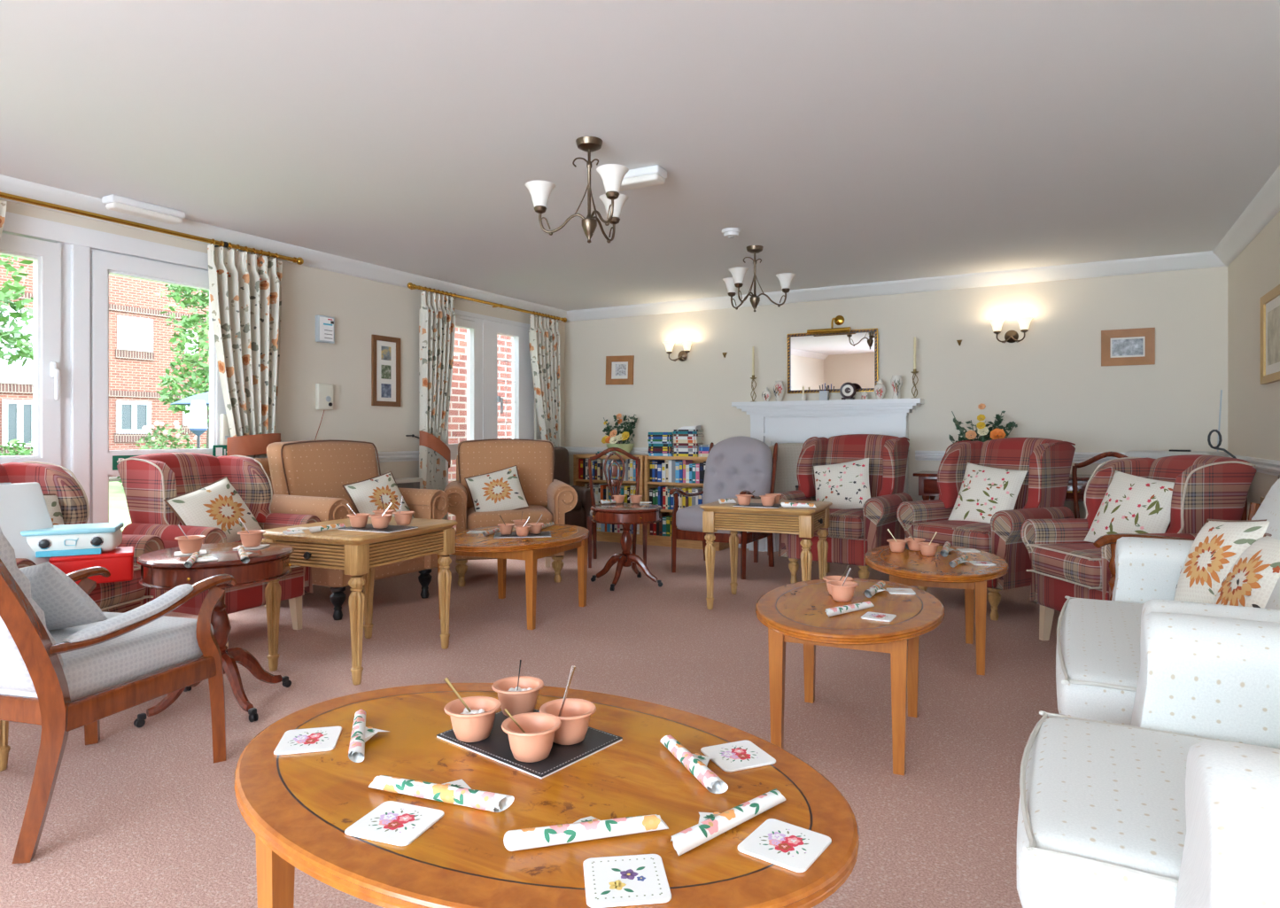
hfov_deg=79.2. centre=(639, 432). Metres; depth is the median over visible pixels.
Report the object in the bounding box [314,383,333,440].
unit
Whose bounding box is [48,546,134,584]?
tin
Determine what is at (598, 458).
book
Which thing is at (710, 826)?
roll
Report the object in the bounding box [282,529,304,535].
roll
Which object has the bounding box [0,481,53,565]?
board
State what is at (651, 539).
bookcase
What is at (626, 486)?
book
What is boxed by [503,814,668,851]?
roll
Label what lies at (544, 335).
curtain
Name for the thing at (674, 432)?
book
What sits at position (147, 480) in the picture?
chair
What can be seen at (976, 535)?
seat cushion
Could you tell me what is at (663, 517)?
book
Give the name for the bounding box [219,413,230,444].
fire alarm
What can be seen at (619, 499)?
terracotta pot
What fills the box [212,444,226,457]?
exit sign
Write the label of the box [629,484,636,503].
book
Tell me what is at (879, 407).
mantel shelf
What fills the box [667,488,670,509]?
book
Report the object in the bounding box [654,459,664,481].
book
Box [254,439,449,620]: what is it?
armchair
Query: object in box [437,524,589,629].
coffee table
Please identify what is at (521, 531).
terracotta pot
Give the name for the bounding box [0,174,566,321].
trim
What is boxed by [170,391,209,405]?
parasol
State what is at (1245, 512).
table
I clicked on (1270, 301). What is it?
framed print
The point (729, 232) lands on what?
smoke detector
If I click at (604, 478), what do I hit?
book
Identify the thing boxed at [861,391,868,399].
pot
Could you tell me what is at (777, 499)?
terracotta pot
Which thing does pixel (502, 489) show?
cushion
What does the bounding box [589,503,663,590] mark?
table
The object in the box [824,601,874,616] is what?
roll
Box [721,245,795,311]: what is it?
chandelier
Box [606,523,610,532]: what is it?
book
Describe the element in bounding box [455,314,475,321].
vent
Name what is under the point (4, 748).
table
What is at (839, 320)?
picture light
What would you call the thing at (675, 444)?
book
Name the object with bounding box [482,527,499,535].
roll
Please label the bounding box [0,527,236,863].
lounge chair
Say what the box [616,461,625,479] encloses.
book
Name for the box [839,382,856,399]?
mantel clock
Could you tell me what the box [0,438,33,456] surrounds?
bush
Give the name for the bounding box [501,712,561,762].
terracotta pot
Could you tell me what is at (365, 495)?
cushion
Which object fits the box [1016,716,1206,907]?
seat cushion
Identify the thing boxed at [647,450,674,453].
book
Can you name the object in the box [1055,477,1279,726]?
armchair
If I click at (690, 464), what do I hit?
book
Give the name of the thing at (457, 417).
brick wall
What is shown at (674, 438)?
book
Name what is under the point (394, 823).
coaster
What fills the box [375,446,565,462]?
trim
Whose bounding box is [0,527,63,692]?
cushion
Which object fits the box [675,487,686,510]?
book
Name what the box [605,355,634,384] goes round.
framed print
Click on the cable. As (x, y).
(1217, 447)
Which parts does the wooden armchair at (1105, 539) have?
leg, armrest, leg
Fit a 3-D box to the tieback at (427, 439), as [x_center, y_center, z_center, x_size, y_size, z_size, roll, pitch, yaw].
[-1.737,0.145,6.460,0.392,0.321,0.155,0,0,-42]
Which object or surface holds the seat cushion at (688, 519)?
on the chair at (734, 465)
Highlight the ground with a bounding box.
[108,480,131,531]
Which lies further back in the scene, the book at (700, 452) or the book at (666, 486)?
the book at (666, 486)
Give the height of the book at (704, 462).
0.208 m
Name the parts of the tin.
lid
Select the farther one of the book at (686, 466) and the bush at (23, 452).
the bush at (23, 452)
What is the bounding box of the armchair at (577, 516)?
[553,446,592,535]
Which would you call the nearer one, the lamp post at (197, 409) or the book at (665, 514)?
the book at (665, 514)
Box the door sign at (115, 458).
[112,455,138,470]
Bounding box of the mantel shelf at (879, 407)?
[731,397,924,417]
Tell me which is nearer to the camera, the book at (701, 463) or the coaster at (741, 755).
the coaster at (741, 755)
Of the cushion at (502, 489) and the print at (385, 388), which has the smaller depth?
the cushion at (502, 489)
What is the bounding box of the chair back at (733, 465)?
[702,435,772,504]
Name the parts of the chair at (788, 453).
leg, backrest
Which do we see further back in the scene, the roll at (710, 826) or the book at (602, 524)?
the book at (602, 524)
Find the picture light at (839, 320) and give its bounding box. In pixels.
[806,315,851,334]
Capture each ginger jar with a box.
[761,387,771,401]
[874,378,885,398]
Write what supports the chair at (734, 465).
on the floor
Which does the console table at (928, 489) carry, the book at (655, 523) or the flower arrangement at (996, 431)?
the flower arrangement at (996, 431)
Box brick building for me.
[0,254,209,455]
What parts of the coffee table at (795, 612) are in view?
leg, leg, leg, leg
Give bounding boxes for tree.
[0,254,33,369]
[154,283,209,448]
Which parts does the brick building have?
sill, sill, pane, pane, sill, pane, sill, pane, sill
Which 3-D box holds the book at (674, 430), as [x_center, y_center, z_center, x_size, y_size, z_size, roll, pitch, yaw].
[0.468,-0.022,7.443,0.255,0.016,0.131,0,0,29]
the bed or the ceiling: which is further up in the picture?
the ceiling
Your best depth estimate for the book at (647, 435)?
7.51 m
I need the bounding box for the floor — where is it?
[0,540,1060,907]
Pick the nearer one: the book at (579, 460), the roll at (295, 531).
the roll at (295, 531)
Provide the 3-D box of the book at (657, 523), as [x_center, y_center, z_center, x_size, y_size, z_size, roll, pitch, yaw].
[0.212,0.918,7.623,0.038,0.172,0.150,0,0,29]
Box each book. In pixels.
[578,458,582,479]
[580,459,582,479]
[582,458,585,479]
[585,457,589,479]
[591,457,600,474]
[592,461,597,480]
[593,483,600,498]
[594,462,597,480]
[595,487,598,504]
[597,458,605,480]
[598,483,607,504]
[599,463,603,480]
[600,484,607,504]
[601,523,605,531]
[603,458,613,480]
[603,488,605,499]
[605,486,613,504]
[606,460,611,479]
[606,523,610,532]
[612,460,621,479]
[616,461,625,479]
[619,463,623,480]
[623,485,629,503]
[625,458,629,480]
[627,487,629,503]
[628,463,629,480]
[629,458,636,480]
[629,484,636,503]
[629,524,632,534]
[632,485,636,495]
[633,461,636,480]
[636,524,639,534]
[647,434,674,436]
[647,439,673,441]
[647,441,674,443]
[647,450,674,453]
[648,432,674,434]
[648,436,673,439]
[648,443,674,446]
[648,446,673,448]
[648,448,674,451]
[648,453,674,456]
[649,459,657,481]
[649,487,656,504]
[649,522,653,535]
[651,459,660,481]
[652,489,655,504]
[653,522,656,535]
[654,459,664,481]
[655,488,658,504]
[656,521,659,535]
[657,464,661,481]
[658,485,667,505]
[659,512,668,535]
[660,486,667,509]
[661,463,665,481]
[662,487,665,509]
[662,516,666,535]
[665,459,668,481]
[665,486,674,509]
[666,514,672,536]
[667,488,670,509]
[668,459,671,481]
[670,494,673,509]
[671,459,682,482]
[673,431,701,434]
[673,436,701,439]
[673,439,702,442]
[673,445,698,448]
[674,429,703,431]
[674,434,703,436]
[674,442,703,445]
[674,448,698,451]
[674,451,698,454]
[674,453,698,457]
[674,461,679,482]
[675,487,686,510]
[677,425,701,429]
[679,460,682,482]
[679,488,682,508]
[682,459,692,482]
[682,487,691,508]
[685,465,689,482]
[685,490,688,507]
[688,488,691,506]
[689,463,693,482]
[691,487,702,505]
[692,463,698,483]
[695,463,699,483]
[695,488,703,504]
[698,446,709,450]
[698,450,708,453]
[698,453,708,457]
[698,490,702,504]
[699,462,703,483]
[703,461,705,481]
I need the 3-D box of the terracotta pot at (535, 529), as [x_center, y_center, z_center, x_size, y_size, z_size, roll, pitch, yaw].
[-0.637,0.584,4.716,0.104,0.059,0.104,0,0,-36]
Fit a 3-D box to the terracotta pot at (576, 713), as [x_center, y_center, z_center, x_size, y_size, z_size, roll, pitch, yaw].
[-0.144,0.581,1.545,0.113,0.064,0.113,0,0,-29]
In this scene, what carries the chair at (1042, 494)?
on the floor
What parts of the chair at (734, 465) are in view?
leg, armrest, leg, rail, leg, armrest, rail, leg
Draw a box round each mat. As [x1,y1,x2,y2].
[337,523,418,533]
[436,708,622,778]
[493,531,550,537]
[732,503,782,508]
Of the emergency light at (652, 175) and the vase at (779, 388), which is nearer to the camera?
the emergency light at (652, 175)
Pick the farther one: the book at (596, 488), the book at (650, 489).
the book at (596, 488)
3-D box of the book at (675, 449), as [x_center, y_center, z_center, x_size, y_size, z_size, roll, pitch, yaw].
[0.463,0.165,7.448,0.245,0.034,0.131,0,0,28]
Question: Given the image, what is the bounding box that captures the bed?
[108,476,120,481]
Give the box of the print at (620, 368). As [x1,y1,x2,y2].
[615,364,626,375]
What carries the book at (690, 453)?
on the book at (675, 454)
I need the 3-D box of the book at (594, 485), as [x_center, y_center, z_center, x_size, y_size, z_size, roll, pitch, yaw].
[-0.435,0.638,7.978,0.030,0.208,0.151,0,0,29]
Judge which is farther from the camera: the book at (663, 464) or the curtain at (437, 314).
the book at (663, 464)
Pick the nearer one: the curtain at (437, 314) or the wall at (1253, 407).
the wall at (1253, 407)
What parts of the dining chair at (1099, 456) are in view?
leg, rail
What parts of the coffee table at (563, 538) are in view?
leg, leg, leg, leg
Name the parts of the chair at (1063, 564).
leg, arm, seat, arm, backrest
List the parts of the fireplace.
panel, moulding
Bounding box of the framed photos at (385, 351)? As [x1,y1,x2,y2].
[371,334,400,406]
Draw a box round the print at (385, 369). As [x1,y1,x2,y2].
[380,364,391,379]
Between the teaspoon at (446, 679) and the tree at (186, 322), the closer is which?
the teaspoon at (446, 679)
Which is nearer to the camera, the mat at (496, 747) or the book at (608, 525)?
the mat at (496, 747)
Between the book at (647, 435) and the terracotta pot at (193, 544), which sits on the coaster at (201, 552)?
the terracotta pot at (193, 544)
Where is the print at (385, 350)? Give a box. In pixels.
[380,345,391,360]
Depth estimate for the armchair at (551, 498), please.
5.99 m
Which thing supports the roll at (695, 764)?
on the coffee table at (298, 808)
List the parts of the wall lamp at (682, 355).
lamp shade, plate, lamp shade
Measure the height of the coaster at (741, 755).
0.005 m
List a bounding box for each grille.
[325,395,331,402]
[396,481,419,488]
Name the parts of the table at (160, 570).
leg, drawer, leg, leg, leg, drawer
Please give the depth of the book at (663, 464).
7.52 m
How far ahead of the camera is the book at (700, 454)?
7.29 m
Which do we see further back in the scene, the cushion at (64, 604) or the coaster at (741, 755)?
the cushion at (64, 604)
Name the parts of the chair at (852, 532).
leg, arm, seat, leg, backrest, leg, arm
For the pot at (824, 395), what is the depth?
6.85 m
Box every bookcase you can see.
[573,453,648,544]
[644,455,729,550]
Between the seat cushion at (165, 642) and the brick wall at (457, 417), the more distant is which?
the brick wall at (457, 417)
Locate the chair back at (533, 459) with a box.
[457,439,553,509]
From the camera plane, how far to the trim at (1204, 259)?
6.49 m
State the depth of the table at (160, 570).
3.00 m
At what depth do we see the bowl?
7.78 m
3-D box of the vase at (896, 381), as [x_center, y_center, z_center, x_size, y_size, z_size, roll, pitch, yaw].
[2.181,-0.385,6.571,0.100,0.200,0.101,0,0,29]
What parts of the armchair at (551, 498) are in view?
arm, leg, backrest, seat, leg, leg, arm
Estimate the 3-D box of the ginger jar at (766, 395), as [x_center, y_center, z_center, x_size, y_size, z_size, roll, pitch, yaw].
[1.168,-0.352,7.137,0.088,0.135,0.089,0,0,29]
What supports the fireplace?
on the floor
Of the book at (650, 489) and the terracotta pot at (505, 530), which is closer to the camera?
the terracotta pot at (505, 530)
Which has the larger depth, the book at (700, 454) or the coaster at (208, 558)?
the book at (700, 454)
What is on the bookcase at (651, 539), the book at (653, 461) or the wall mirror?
the book at (653, 461)
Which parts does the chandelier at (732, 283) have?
lamp shade, lamp shade, arm, arm, stem, arm, lamp shade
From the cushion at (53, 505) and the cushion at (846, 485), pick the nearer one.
the cushion at (53, 505)
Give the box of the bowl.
[605,443,634,455]
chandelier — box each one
[524,136,628,243]
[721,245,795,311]
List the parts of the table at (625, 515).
drawer, leg, leg, leg, drawer, leg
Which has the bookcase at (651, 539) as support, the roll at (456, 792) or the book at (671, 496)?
the book at (671, 496)
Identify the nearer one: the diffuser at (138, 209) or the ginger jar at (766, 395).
the diffuser at (138, 209)
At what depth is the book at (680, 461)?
7.42 m
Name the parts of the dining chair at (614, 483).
leg, leg, rail, leg, leg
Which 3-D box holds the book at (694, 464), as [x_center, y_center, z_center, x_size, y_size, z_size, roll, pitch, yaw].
[0.550,0.388,7.423,0.034,0.184,0.151,0,0,29]
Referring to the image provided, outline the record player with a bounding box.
[20,521,124,557]
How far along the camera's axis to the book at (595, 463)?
7.90 m
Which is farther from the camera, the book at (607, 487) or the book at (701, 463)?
the book at (607, 487)
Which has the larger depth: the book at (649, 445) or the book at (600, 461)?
the book at (600, 461)
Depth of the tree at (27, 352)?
7.13 m
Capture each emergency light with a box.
[101,193,185,224]
[620,164,667,191]
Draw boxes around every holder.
[315,314,334,343]
[800,386,806,400]
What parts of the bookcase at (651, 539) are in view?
panel, shelf, shelf, shelf, shelf, panel, panel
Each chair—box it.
[0,461,164,612]
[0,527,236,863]
[116,452,320,649]
[587,447,647,567]
[669,435,778,579]
[753,442,812,566]
[777,434,913,583]
[896,437,1075,620]
[1020,454,1256,640]
[1071,451,1128,518]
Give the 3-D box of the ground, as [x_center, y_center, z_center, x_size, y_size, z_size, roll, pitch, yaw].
[-23.478,1.240,24.577,55.030,0.080,80.000,0,0,29]
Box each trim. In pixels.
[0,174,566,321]
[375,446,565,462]
[565,446,1125,463]
[566,250,1227,322]
[1212,165,1279,265]
[1229,454,1279,476]
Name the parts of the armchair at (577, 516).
backrest, seat, arm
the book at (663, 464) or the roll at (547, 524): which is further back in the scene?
the book at (663, 464)
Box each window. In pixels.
[0,211,208,523]
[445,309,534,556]
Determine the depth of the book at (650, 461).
7.59 m
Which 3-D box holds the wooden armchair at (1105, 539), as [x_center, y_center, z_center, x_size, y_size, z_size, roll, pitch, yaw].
[2.316,0.701,3.001,0.765,0.807,0.620,0,0,-8]
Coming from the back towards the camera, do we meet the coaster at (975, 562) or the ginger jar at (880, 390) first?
the ginger jar at (880, 390)
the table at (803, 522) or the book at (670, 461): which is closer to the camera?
the table at (803, 522)
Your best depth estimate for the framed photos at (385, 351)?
6.20 m
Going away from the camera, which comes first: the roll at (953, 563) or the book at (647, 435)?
the roll at (953, 563)
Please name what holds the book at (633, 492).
on the bookcase at (601, 536)
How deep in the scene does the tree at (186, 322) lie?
16.70 m
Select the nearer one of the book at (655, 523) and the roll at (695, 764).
the roll at (695, 764)
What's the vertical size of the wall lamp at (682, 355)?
0.189 m
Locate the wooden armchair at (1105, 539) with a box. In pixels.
[1093,502,1260,600]
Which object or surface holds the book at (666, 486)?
on the bookcase at (651, 539)
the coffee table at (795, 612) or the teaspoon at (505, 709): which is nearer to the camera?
the teaspoon at (505, 709)
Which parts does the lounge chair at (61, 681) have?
rail, leg, armrest, leg, rail, armrest, leg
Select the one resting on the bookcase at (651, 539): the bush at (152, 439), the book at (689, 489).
the book at (689, 489)
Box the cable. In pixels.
[1207,429,1236,458]
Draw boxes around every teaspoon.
[443,677,471,712]
[504,708,525,732]
[517,659,521,690]
[558,665,575,716]
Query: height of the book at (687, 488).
0.208 m
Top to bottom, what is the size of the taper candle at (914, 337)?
0.291 m
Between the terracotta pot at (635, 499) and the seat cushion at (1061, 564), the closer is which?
the seat cushion at (1061, 564)
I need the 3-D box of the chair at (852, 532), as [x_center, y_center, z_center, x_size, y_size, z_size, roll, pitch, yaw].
[1.517,0.555,5.713,0.842,1.090,0.903,0,0,36]
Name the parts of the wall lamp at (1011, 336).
lamp shade, arm, plate, arm, lamp shade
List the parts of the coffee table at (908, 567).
leg, leg, leg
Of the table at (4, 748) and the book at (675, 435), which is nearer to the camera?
the table at (4, 748)
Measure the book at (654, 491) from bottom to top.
0.184 m
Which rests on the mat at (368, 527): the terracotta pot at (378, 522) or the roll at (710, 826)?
the terracotta pot at (378, 522)
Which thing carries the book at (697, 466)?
on the bookcase at (651, 539)
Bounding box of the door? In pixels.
[89,248,231,523]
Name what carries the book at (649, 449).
on the book at (648, 452)
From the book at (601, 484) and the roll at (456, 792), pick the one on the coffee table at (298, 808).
the roll at (456, 792)
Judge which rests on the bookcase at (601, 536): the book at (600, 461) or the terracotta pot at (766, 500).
the book at (600, 461)
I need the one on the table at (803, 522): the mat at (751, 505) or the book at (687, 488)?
the mat at (751, 505)
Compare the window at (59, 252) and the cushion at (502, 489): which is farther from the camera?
the cushion at (502, 489)
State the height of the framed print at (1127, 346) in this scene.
0.275 m
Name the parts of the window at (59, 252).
sash, handle, head frame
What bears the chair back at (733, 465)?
on the chair at (734, 465)
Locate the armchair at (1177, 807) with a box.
[1016,612,1279,907]
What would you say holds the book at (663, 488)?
on the bookcase at (651, 539)
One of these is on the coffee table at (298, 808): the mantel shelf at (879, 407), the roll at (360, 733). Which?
the roll at (360, 733)
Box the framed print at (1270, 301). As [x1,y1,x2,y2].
[1260,284,1279,384]
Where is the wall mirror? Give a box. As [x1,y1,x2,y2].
[787,327,877,393]
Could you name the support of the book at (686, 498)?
on the bookcase at (651, 539)
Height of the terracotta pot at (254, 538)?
0.061 m
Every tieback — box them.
[226,433,281,457]
[405,430,450,468]
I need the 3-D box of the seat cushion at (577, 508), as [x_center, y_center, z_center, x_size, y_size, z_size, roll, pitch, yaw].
[-0.856,0.672,7.254,0.528,0.114,0.484,0,0,-21]
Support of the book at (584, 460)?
on the bookcase at (601, 536)
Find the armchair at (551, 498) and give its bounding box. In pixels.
[443,438,577,586]
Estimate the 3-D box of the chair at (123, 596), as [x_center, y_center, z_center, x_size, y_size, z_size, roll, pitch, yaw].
[-2.623,0.607,3.239,0.858,0.987,0.799,0,0,6]
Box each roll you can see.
[184,551,199,567]
[236,545,255,563]
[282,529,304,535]
[309,523,346,533]
[348,709,388,762]
[368,775,514,812]
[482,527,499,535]
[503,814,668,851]
[542,521,554,528]
[600,499,615,504]
[660,735,728,793]
[670,788,785,855]
[718,498,736,504]
[780,502,816,507]
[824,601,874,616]
[864,580,890,597]
[940,541,957,556]
[949,554,972,567]
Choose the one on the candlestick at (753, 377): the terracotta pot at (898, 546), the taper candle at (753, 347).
the taper candle at (753, 347)
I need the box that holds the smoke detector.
[721,227,741,238]
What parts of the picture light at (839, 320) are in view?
lamp shade, arm, wall plate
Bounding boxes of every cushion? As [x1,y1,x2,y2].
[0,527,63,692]
[0,611,213,701]
[19,561,108,630]
[43,493,63,525]
[88,566,146,608]
[163,476,263,542]
[266,440,378,513]
[342,471,415,518]
[464,465,529,511]
[466,504,553,528]
[567,499,581,511]
[675,503,740,533]
[813,457,870,509]
[814,507,863,538]
[913,519,991,552]
[948,462,1027,523]
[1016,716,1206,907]
[1031,543,1101,587]
[1055,597,1143,725]
[1084,470,1174,542]
[1174,519,1269,604]
[1212,533,1279,608]
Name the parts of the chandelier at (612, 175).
lamp shade, arm, stem, arm, arm, lamp shade, lamp shade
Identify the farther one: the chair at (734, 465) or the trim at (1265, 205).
the chair at (734, 465)
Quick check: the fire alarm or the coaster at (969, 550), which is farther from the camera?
the fire alarm
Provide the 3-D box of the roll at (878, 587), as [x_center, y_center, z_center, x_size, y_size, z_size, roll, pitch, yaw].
[0.932,0.604,2.984,0.082,0.031,0.256,0,0,30]
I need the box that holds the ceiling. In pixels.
[0,0,1279,310]
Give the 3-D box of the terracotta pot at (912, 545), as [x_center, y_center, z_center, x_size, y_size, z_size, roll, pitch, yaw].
[1.453,0.590,4.085,0.104,0.059,0.104,0,0,8]
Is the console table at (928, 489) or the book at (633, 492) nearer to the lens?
the console table at (928, 489)
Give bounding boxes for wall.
[0,199,564,478]
[448,326,511,531]
[564,266,1227,532]
[1227,210,1279,519]
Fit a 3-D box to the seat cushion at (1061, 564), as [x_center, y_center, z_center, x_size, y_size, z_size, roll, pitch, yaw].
[2.403,0.665,3.903,0.636,0.186,0.483,0,0,-7]
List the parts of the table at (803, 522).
leg, leg, leg, drawer, leg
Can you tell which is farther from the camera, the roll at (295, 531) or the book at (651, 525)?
the book at (651, 525)
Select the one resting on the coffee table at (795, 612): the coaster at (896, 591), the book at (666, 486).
the coaster at (896, 591)
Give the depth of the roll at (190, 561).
2.78 m
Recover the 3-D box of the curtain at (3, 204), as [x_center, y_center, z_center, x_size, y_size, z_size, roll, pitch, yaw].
[-3.403,-0.045,3.518,0.137,2.250,0.870,0,0,29]
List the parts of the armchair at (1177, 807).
arm, arm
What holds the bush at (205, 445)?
on the ground
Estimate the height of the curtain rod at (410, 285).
0.053 m
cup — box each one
[800,394,806,400]
[911,368,918,373]
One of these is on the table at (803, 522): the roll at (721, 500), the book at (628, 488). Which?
the roll at (721, 500)
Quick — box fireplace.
[731,397,924,551]
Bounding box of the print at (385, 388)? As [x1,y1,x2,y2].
[380,383,391,397]
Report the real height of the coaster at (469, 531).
0.005 m
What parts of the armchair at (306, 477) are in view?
backrest, arm, leg, seat, arm, leg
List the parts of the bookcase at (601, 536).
panel, shelf, shelf, shelf, panel, panel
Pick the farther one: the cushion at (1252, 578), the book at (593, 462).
the book at (593, 462)
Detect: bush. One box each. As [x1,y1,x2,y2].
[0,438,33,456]
[135,420,196,449]
[184,443,209,449]
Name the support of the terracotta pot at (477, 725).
on the mat at (496, 747)
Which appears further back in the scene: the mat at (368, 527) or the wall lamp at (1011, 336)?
the wall lamp at (1011, 336)
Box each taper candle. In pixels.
[752,346,754,375]
[913,336,915,369]
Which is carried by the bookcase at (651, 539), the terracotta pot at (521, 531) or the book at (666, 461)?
the book at (666, 461)
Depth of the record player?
3.06 m
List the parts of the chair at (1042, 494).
leg, arm, seat, leg, backrest, arm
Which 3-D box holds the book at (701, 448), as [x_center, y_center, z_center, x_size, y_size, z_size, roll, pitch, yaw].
[0.664,0.154,7.330,0.166,0.040,0.131,0,0,31]
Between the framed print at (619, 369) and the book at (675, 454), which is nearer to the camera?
the book at (675, 454)
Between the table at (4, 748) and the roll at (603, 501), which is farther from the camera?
the roll at (603, 501)
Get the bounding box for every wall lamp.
[662,340,693,361]
[988,317,1033,342]
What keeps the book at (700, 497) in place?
on the bookcase at (651, 539)
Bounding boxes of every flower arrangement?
[601,413,637,455]
[949,403,1017,442]
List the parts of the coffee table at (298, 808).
leg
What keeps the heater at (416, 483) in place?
on the floor
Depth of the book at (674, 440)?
7.39 m
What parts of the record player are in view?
lid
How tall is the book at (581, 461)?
0.196 m
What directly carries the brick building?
on the ground
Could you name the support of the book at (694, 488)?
on the bookcase at (651, 539)
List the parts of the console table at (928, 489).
leg, drawer, drawer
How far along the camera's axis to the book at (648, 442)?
7.52 m
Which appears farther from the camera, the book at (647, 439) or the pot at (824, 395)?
the book at (647, 439)
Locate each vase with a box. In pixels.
[773,380,784,401]
[890,375,902,398]
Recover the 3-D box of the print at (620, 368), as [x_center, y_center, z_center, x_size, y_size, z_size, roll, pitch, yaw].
[-0.200,-0.655,8.041,0.128,0.123,0.002,0,0,29]
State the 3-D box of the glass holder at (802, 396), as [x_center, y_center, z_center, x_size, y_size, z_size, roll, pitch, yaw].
[1.473,-0.352,6.978,0.044,0.135,0.043,0,0,29]
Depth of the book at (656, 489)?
7.56 m
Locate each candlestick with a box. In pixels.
[750,375,756,401]
[910,368,918,398]
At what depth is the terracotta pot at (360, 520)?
3.59 m
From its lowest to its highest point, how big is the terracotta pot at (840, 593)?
0.064 m
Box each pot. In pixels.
[174,535,205,553]
[237,529,265,547]
[347,512,370,527]
[368,513,392,528]
[372,509,395,522]
[392,511,414,525]
[443,696,501,742]
[491,675,543,716]
[497,523,514,535]
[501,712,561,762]
[512,519,528,525]
[513,525,531,536]
[527,522,543,534]
[539,698,596,744]
[612,495,625,503]
[629,495,642,503]
[735,494,752,504]
[759,495,776,505]
[765,493,781,503]
[819,390,829,400]
[822,575,853,595]
[826,580,858,602]
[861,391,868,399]
[886,539,907,552]
[904,537,925,550]
[917,542,938,556]
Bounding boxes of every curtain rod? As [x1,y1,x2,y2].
[0,192,303,264]
[407,282,566,322]
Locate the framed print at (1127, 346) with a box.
[1101,327,1155,366]
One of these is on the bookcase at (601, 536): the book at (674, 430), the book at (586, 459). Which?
the book at (586, 459)
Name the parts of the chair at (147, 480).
arm, backrest, seat, arm, leg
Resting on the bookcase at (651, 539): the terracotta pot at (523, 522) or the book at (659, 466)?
the book at (659, 466)
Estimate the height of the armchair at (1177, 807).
1.010 m
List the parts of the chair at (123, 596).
backrest, arm, seat, arm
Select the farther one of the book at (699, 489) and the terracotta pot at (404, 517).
the book at (699, 489)
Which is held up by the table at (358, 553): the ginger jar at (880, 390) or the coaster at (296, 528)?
the coaster at (296, 528)
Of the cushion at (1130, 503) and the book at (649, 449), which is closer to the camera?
the cushion at (1130, 503)
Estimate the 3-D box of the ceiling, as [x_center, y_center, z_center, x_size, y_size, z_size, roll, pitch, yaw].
[-0.762,-1.350,2.562,6.030,0.100,10.370,0,0,29]
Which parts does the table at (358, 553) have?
leg, knob, drawer, leg, leg, leg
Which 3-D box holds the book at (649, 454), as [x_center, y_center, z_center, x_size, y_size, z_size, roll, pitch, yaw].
[0.230,0.214,7.572,0.258,0.026,0.131,0,0,30]
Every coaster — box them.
[174,550,206,556]
[195,556,217,562]
[232,543,270,549]
[273,726,341,754]
[287,527,309,530]
[344,800,444,845]
[466,530,486,533]
[583,853,671,907]
[700,740,775,772]
[737,818,831,872]
[861,612,896,621]
[886,587,915,594]
[956,548,980,552]
[969,560,996,566]
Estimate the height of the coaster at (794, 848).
0.005 m
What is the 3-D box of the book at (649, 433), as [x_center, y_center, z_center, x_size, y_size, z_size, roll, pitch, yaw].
[0.225,0.007,7.580,0.262,0.026,0.131,0,0,28]
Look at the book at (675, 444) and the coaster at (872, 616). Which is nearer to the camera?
the coaster at (872, 616)
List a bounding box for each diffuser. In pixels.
[105,201,182,224]
[620,173,664,191]
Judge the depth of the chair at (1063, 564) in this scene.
3.84 m
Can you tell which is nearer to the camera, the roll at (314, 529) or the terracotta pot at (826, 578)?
the terracotta pot at (826, 578)
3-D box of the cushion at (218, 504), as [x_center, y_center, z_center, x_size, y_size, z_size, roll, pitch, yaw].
[-2.237,0.442,4.092,0.217,0.406,0.486,0,0,14]
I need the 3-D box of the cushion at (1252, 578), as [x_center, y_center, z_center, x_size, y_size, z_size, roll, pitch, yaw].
[1.728,0.439,2.128,0.206,0.331,0.389,0,0,17]
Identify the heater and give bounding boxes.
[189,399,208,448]
[394,477,422,488]
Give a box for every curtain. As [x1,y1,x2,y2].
[0,200,6,239]
[207,244,282,458]
[418,291,455,519]
[528,314,560,446]
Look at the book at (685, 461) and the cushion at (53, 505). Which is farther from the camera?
the book at (685, 461)
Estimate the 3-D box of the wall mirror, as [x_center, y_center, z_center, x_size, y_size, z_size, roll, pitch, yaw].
[1.719,-0.636,6.941,0.820,0.550,0.029,0,1,29]
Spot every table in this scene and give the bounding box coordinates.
[0,720,10,771]
[133,542,294,728]
[234,682,859,907]
[261,516,457,684]
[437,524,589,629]
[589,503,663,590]
[699,497,832,609]
[755,578,944,775]
[864,543,1008,674]
[912,471,1091,501]
[1241,497,1247,520]
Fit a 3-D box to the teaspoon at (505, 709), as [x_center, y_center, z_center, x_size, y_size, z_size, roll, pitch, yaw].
[-0.223,0.567,1.469,0.080,0.078,0.007,0,0,15]
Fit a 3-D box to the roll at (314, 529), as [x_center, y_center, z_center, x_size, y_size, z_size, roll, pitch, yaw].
[-1.427,0.434,3.525,0.030,0.028,0.206,0,0,28]
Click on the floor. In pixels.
(145, 816)
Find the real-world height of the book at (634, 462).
0.196 m

